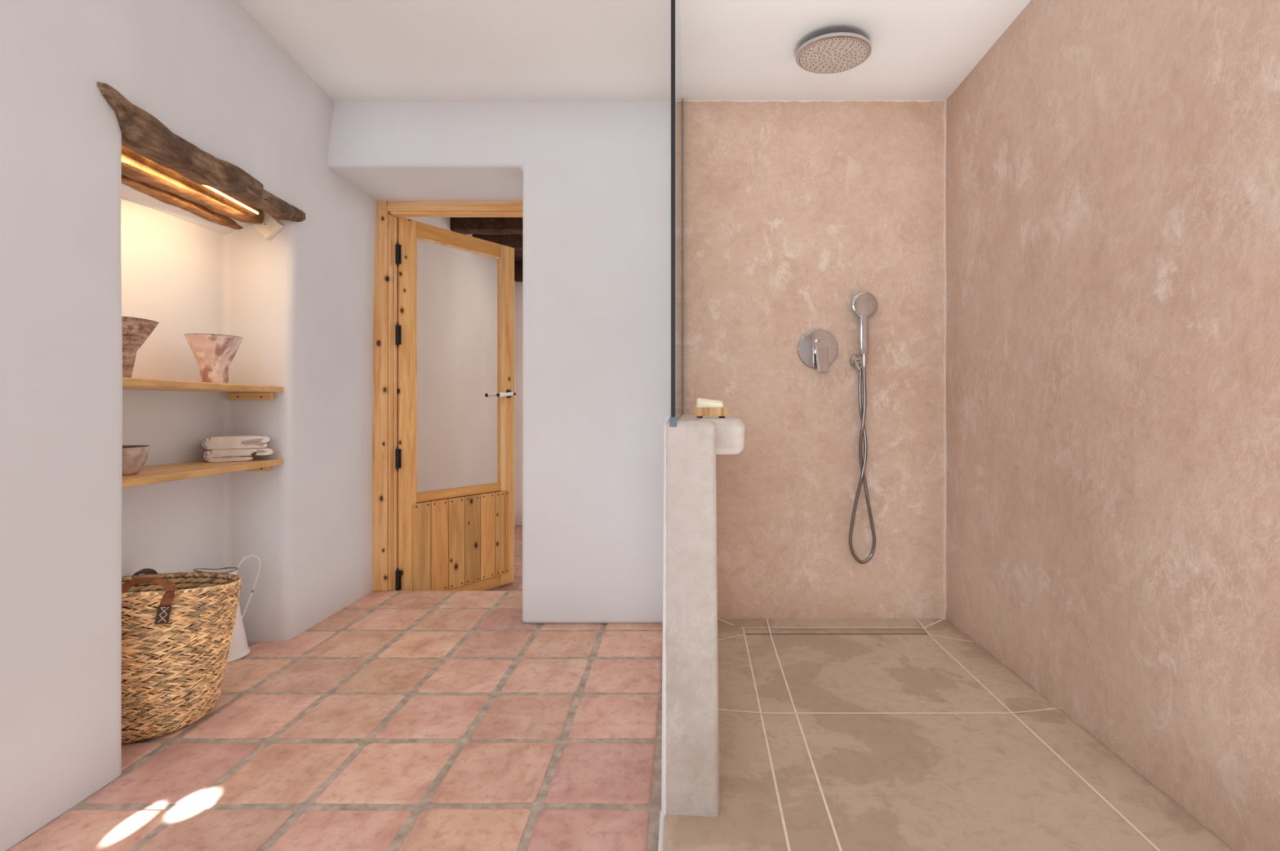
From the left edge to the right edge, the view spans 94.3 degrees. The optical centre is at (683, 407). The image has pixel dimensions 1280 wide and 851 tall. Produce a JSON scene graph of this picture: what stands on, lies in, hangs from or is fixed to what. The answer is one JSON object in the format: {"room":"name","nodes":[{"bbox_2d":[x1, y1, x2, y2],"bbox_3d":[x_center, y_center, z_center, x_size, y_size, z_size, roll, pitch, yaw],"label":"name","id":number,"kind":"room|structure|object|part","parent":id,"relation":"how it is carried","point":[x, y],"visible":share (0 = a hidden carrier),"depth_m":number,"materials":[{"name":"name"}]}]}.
{"room":"bathroom","nodes":[
{"label":"bathroom","id":0,"kind":"room"},
{"bbox_2d":[0,0,377,850],"bbox_3d":[-1.854,-0.129,0.880,0.593,2.900,5.163,0,0,0],"label":"wall","id":1,"kind":"structure","parent":0,"point":[82,250],"depth_m":1.92,"materials":[{"name":"white paint"}]},
{"bbox_2d":[120,173,243,231],"bbox_3d":[-1.882,-0.804,2.100,0.075,0.157,1.020,0,0,-8],"label":"lintel","id":2,"kind":"object","parent":1,"relation":"attached to","point":[219,218],"visible":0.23,"depth_m":2.21,"materials":[{"name":"brown wood"}]},
{"bbox_2d":[121,145,262,222],"bbox_3d":[-1.773,-0.803,2.070,0.122,0.158,0.963,0,0,-8],"label":"light strip","id":3,"kind":"object","parent":1,"relation":"attached to","point":[135,166],"depth_m":2.08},
{"bbox_3d":[-1.719,-0.803,2.075,0.006,0.033,0.819,0,0,-8],"label":"light strip","id":4,"kind":"part","parent":3,"relation":"part of","materials":[{"name":"white plastic"}]},
{"bbox_2d":[97,81,305,222],"bbox_3d":[-1.635,-0.811,2.111,0.111,0.136,1.084,0,0,-8],"label":"lintel","id":5,"kind":"object","parent":1,"relation":"attached to","point":[143,134],"visible":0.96,"depth_m":1.86,"materials":[{"name":"brown wood"}]},
{"bbox_2d":[121,458,283,488],"bbox_3d":[-1.804,0.241,2.128,0.376,0.067,0.912,0,0,0],"label":"shelf","id":6,"kind":"object","parent":1,"relation":"attached to","point":[148,475],"visible":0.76,"depth_m":2.10,"materials":[{"name":"brown wood"}]},
{"bbox_2d":[121,445,149,475],"bbox_3d":[-1.775,0.166,1.860,0.146,0.088,0.146,0,0,0],"label":"bowl","id":7,"kind":"object","parent":6,"relation":"on","point":[135,458],"visible":0.31,"depth_m":1.85,"materials":[{"name":"ceramic"}]},
{"bbox_2d":[202,447,273,462],"bbox_3d":[-1.862,0.194,2.478,0.232,0.050,0.130,0,0,-39],"label":"folded towel","id":8,"kind":"object","parent":6,"relation":"on","point":[228,455],"visible":0.97,"depth_m":2.42,"materials":[{"name":"fabric"}]},
{"bbox_2d":[200,435,270,449],"bbox_3d":[-1.869,0.143,2.477,0.226,0.051,0.130,0,0,-36],"label":"folded towel","id":9,"kind":"object","parent":8,"relation":"on","point":[242,442],"visible":1,"depth_m":2.43,"materials":[{"name":"fabric"}]},
{"bbox_2d":[122,377,283,400],"bbox_3d":[-1.800,-0.062,2.128,0.384,0.060,0.912,0,0,0],"label":"shelf","id":10,"kind":"object","parent":1,"relation":"attached to","point":[235,392],"visible":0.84,"depth_m":2.15,"materials":[{"name":"brown wood"}]},
{"bbox_2d":[121,316,159,377],"bbox_3d":[-1.800,-0.184,1.862,0.226,0.189,0.226,0,0,0],"label":"vase","id":11,"kind":"object","parent":10,"relation":"on","point":[135,331],"visible":0.35,"depth_m":1.86,"materials":[{"name":"ceramic"}]},
{"bbox_2d":[184,333,243,383],"bbox_3d":[-1.822,-0.185,2.300,0.180,0.186,0.180,0,0,0],"label":"vase","id":12,"kind":"object","parent":10,"relation":"on","point":[214,354],"visible":0.93,"depth_m":2.26,"materials":[{"name":"ceramic"}]},
{"bbox_2d":[252,212,284,239],"bbox_3d":[-1.806,-0.793,2.573,0.119,0.119,0.033,0,0,0],"label":"light switch","id":13,"kind":"object","parent":1,"relation":"attached to","point":[268,227],"visible":0.81,"depth_m":2.56,"materials":[{"name":"plastic"}]},
{"bbox_2d":[387,216,516,591],"bbox_3d":[-1.909,-0.153,4.880,0.382,3.150,2.840,0,0,0],"label":"wall","id":14,"kind":"structure","parent":0,"point":[457,289],"depth_m":4.49,"materials":[{"name":"paint"}]},
{"bbox_2d":[484,525,522,591],"bbox_3d":[-0.715,1.312,4.819,2.770,0.200,3.002,0,0,0],"label":"floor","id":15,"kind":"structure","parent":0,"point":[517,585],"depth_m":4.51,"materials":[{"name":"tile"}]},
{"bbox_2d":[516,281,522,525],"bbox_3d":[-0.900,-0.153,6.200,2.400,3.150,0.200,0,0,0],"label":"wall","id":16,"kind":"structure","parent":0,"point":[519,284],"depth_m":6.10,"materials":[{"name":"paint"}]},
{"bbox_2d":[514,262,523,281],"bbox_3d":[-1.169,-1.389,6.060,1.148,0.190,0.171,0,0,0],"label":"lintel","id":17,"kind":"object","parent":16,"relation":"attached to","point":[517,266],"visible":0.06,"depth_m":5.98,"materials":[{"name":"brown wood"}]},
{"bbox_2d":[5,591,1232,850],"bbox_3d":[-0.468,1.154,0.774,3.425,0.335,5.087,0,0,0],"label":"floor","id":18,"kind":"structure","parent":0,"point":[397,721],"depth_m":1.74,"materials":[{"name":"tile"}]},
{"bbox_2d":[121,568,242,744],"bbox_3d":[-1.740,0.768,1.925,0.523,0.500,0.458,0,0,0],"label":"wicker basket","id":19,"kind":"object","parent":18,"relation":"on","point":[177,628],"visible":0.7,"depth_m":1.82,"materials":[{"name":"beige wicker"}]},
{"bbox_3d":[-1.938,0.604,2.138,0.103,0.041,0.029,0,0,11],"label":"handle","id":20,"kind":"part","parent":19,"relation":"part of","materials":[{"name":"leather"}]},
{"bbox_3d":[-1.591,0.581,1.761,0.188,0.125,0.106,0,0,0],"label":"handle","id":21,"kind":"part","parent":19,"relation":"part of","materials":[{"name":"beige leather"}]},
{"bbox_2d":[192,555,260,662],"bbox_3d":[-1.886,0.822,2.437,0.178,0.398,0.192,0,0,0],"label":"jug","id":22,"kind":"object","parent":18,"relation":"on","point":[239,649],"visible":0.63,"depth_m":2.43,"materials":[{"name":"white ceramic"}]},
{"bbox_3d":[-1.834,0.752,2.495,0.017,0.259,0.085,0,0,38],"label":"handle","id":23,"kind":"part","parent":22,"relation":"part of","materials":[{"name":"ceramic"}]},
{"bbox_2d":[657,812,664,850],"bbox_3d":[-0.049,1.032,-0.120,0.016,0.078,3.160,0,0,0],"label":"kerb","id":24,"kind":"object","parent":18,"relation":"attached to","point":[661,817],"visible":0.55,"depth_m":1.38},
{"bbox_2d":[743,628,926,634],"bbox_3d":[0.683,1.015,2.678,0.813,0.012,0.063,0,0,0],"label":"linear drain","id":25,"kind":"object","parent":18,"relation":"in","point":[748,631],"visible":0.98,"depth_m":2.68,"materials":[{"name":"stone"}]},
{"bbox_2d":[237,0,1031,262],"bbox_3d":[-0.450,-1.512,2.250,3.500,0.133,8.100,0,0,0],"label":"ceiling","id":26,"kind":"structure","parent":0,"point":[353,50],"depth_m":2.36,"materials":[{"name":"paint"}]},
{"bbox_2d":[449,217,523,235],"bbox_3d":[-0.771,-1.394,4.430,1.948,0.179,0.151,0,0,0],"label":"ceiling beam","id":27,"kind":"structure","parent":26,"relation":"attached to","point":[464,225],"depth_m":4.36,"materials":[{"name":"brown wood"}]},
{"bbox_2d":[472,234,523,250],"bbox_3d":[-0.769,-1.393,4.890,1.948,0.179,0.150,0,0,0],"label":"ceiling beam","id":28,"kind":"structure","parent":26,"relation":"attached to","point":[516,242],"depth_m":4.82,"materials":[{"name":"brown wood"}]},
{"bbox_2d":[795,31,871,73],"bbox_3d":[0.597,-1.416,2.359,0.292,0.061,0.292,0,0,0],"label":"shower head","id":29,"kind":"object","parent":26,"relation":"attached to","point":[839,51],"visible":1,"depth_m":2.33},
{"bbox_2d":[327,99,946,623],"bbox_3d":[-0.335,-0.222,3.115,3.230,2.507,0.691,0,0,0],"label":"wall","id":30,"kind":"structure","parent":0,"point":[793,211],"depth_m":2.78,"materials":[{"name":"beige paint"}]},
{"bbox_2d":[372,200,523,591],"bbox_3d":[-1.200,0.018,3.704,1.080,2.362,0.811,0,0,0],"label":"door","id":31,"kind":"structure","parent":30,"relation":"attached to","point":[458,539],"depth_m":3.47,"materials":[{"name":"brown wood"}]},
{"bbox_3d":[-1.200,-0.060,3.337,1.080,2.204,0.077,0,0,0],"label":"frame","id":32,"kind":"part","parent":31,"relation":"part of","materials":[{"name":"brown wood"}]},
{"bbox_3d":[-1.418,0.532,3.751,0.036,0.055,0.606,0,0,35],"label":"rail","id":33,"kind":"part","parent":31,"relation":"part of","materials":[{"name":"brown wood"}]},
{"bbox_3d":[-1.418,-1.056,3.751,0.036,0.094,0.606,0,0,35],"label":"rail","id":34,"kind":"part","parent":31,"relation":"part of","materials":[{"name":"brown wood"}]},
{"bbox_3d":[-1.418,1.159,3.751,0.030,0.080,0.606,0,0,35],"label":"rail","id":35,"kind":"part","parent":31,"relation":"part of","materials":[{"name":"brown wood"}]},
{"bbox_3d":[-1.291,-0.089,4.040,0.030,0.034,0.117,0,0,35],"label":"lever","id":36,"kind":"part","parent":31,"relation":"part of","materials":[{"name":"ceramic"}]},
{"bbox_3d":[-1.191,-0.089,3.971,0.030,0.034,0.117,0,0,35],"label":"lever","id":37,"kind":"part","parent":31,"relation":"part of","materials":[{"name":"ceramic"}]},
{"bbox_3d":[-1.175,-0.096,4.024,0.046,0.058,0.058,0,0,35],"label":"handle","id":38,"kind":"part","parent":31,"relation":"part of","materials":[{"name":"black metal"}]},
{"bbox_2d":[797,328,838,372],"bbox_3d":[0.632,-0.267,2.754,0.188,0.206,0.061,0,0,0],"label":"shower mixer","id":39,"kind":"object","parent":30,"relation":"attached to","point":[817,348],"visible":1,"depth_m":2.77,"materials":[{"name":"silver metal"}]},
{"bbox_3d":[0.642,-0.226,2.739,0.058,0.124,0.031,0,0,0],"label":"lever","id":40,"kind":"part","parent":39,"relation":"part of","materials":[{"name":"silver metal"}]},
{"bbox_2d":[848,354,868,371],"bbox_3d":[0.817,-0.210,2.750,0.074,0.083,0.068,0,0,0],"label":"holder","id":41,"kind":"object","parent":30,"relation":"attached to","point":[855,361],"visible":0.98,"depth_m":2.76,"materials":[{"name":"silver metal"}]},
{"bbox_2d":[854,364,862,371],"bbox_3d":[0.815,-0.188,2.758,0.022,0.039,0.036,0,0,-23],"label":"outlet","id":42,"kind":"object","parent":41,"relation":"attached to","point":[856,366],"depth_m":2.75,"materials":[{"name":"silver metal"}]},
{"bbox_2d":[848,291,877,564],"bbox_3d":[0.830,0.094,2.744,0.130,1.260,0.043,0,0,2],"label":"shower","id":43,"kind":"object","parent":30,"relation":"attached to","point":[864,304],"visible":1,"depth_m":2.73,"materials":[{"name":"silver metal"}]},
{"bbox_2d":[661,414,744,817],"bbox_3d":[0.041,0.535,2.118,0.251,1.012,1.364,0,0,0],"label":"wall partition","id":44,"kind":"structure","parent":0,"point":[690,766],"depth_m":1.44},
{"bbox_2d":[669,0,683,426],"bbox_3d":[-0.016,-0.698,2.109,0.017,1.488,1.346,0,0,1],"label":"screen","id":45,"kind":"object","parent":44,"relation":"on","point":[677,100],"visible":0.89,"depth_m":1.60,"materials":[{"name":"clear glass"}]},
{"bbox_3d":[-0.016,-0.705,2.114,0.008,1.473,1.322,0,0,1],"label":"glass pane","id":46,"kind":"part","parent":45,"relation":"part of","materials":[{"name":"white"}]},
{"bbox_2d":[693,407,728,417],"bbox_3d":[0.078,0.013,1.695,0.096,0.029,0.070,0,0,0],"label":"soap dish","id":47,"kind":"object","parent":44,"relation":"on","point":[700,412],"visible":1,"depth_m":1.66,"materials":[{"name":"brown wood"}]},
{"bbox_2d":[696,398,723,407],"bbox_3d":[0.075,-0.006,1.693,0.075,0.045,0.050,0,0,0],"label":"soap bar","id":48,"kind":"object","parent":47,"relation":"on","point":[700,402],"visible":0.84,"depth_m":1.67,"materials":[{"name":"white"}]},
{"bbox_2d":[945,0,1279,850],"bbox_3d":[1.232,-0.217,0.550,0.013,2.497,4.500,0,0,0],"label":"wall","id":49,"kind":"structure","parent":0,"point":[1113,193],"depth_m":1.63,"materials":[{"name":"paint"}]}
]}

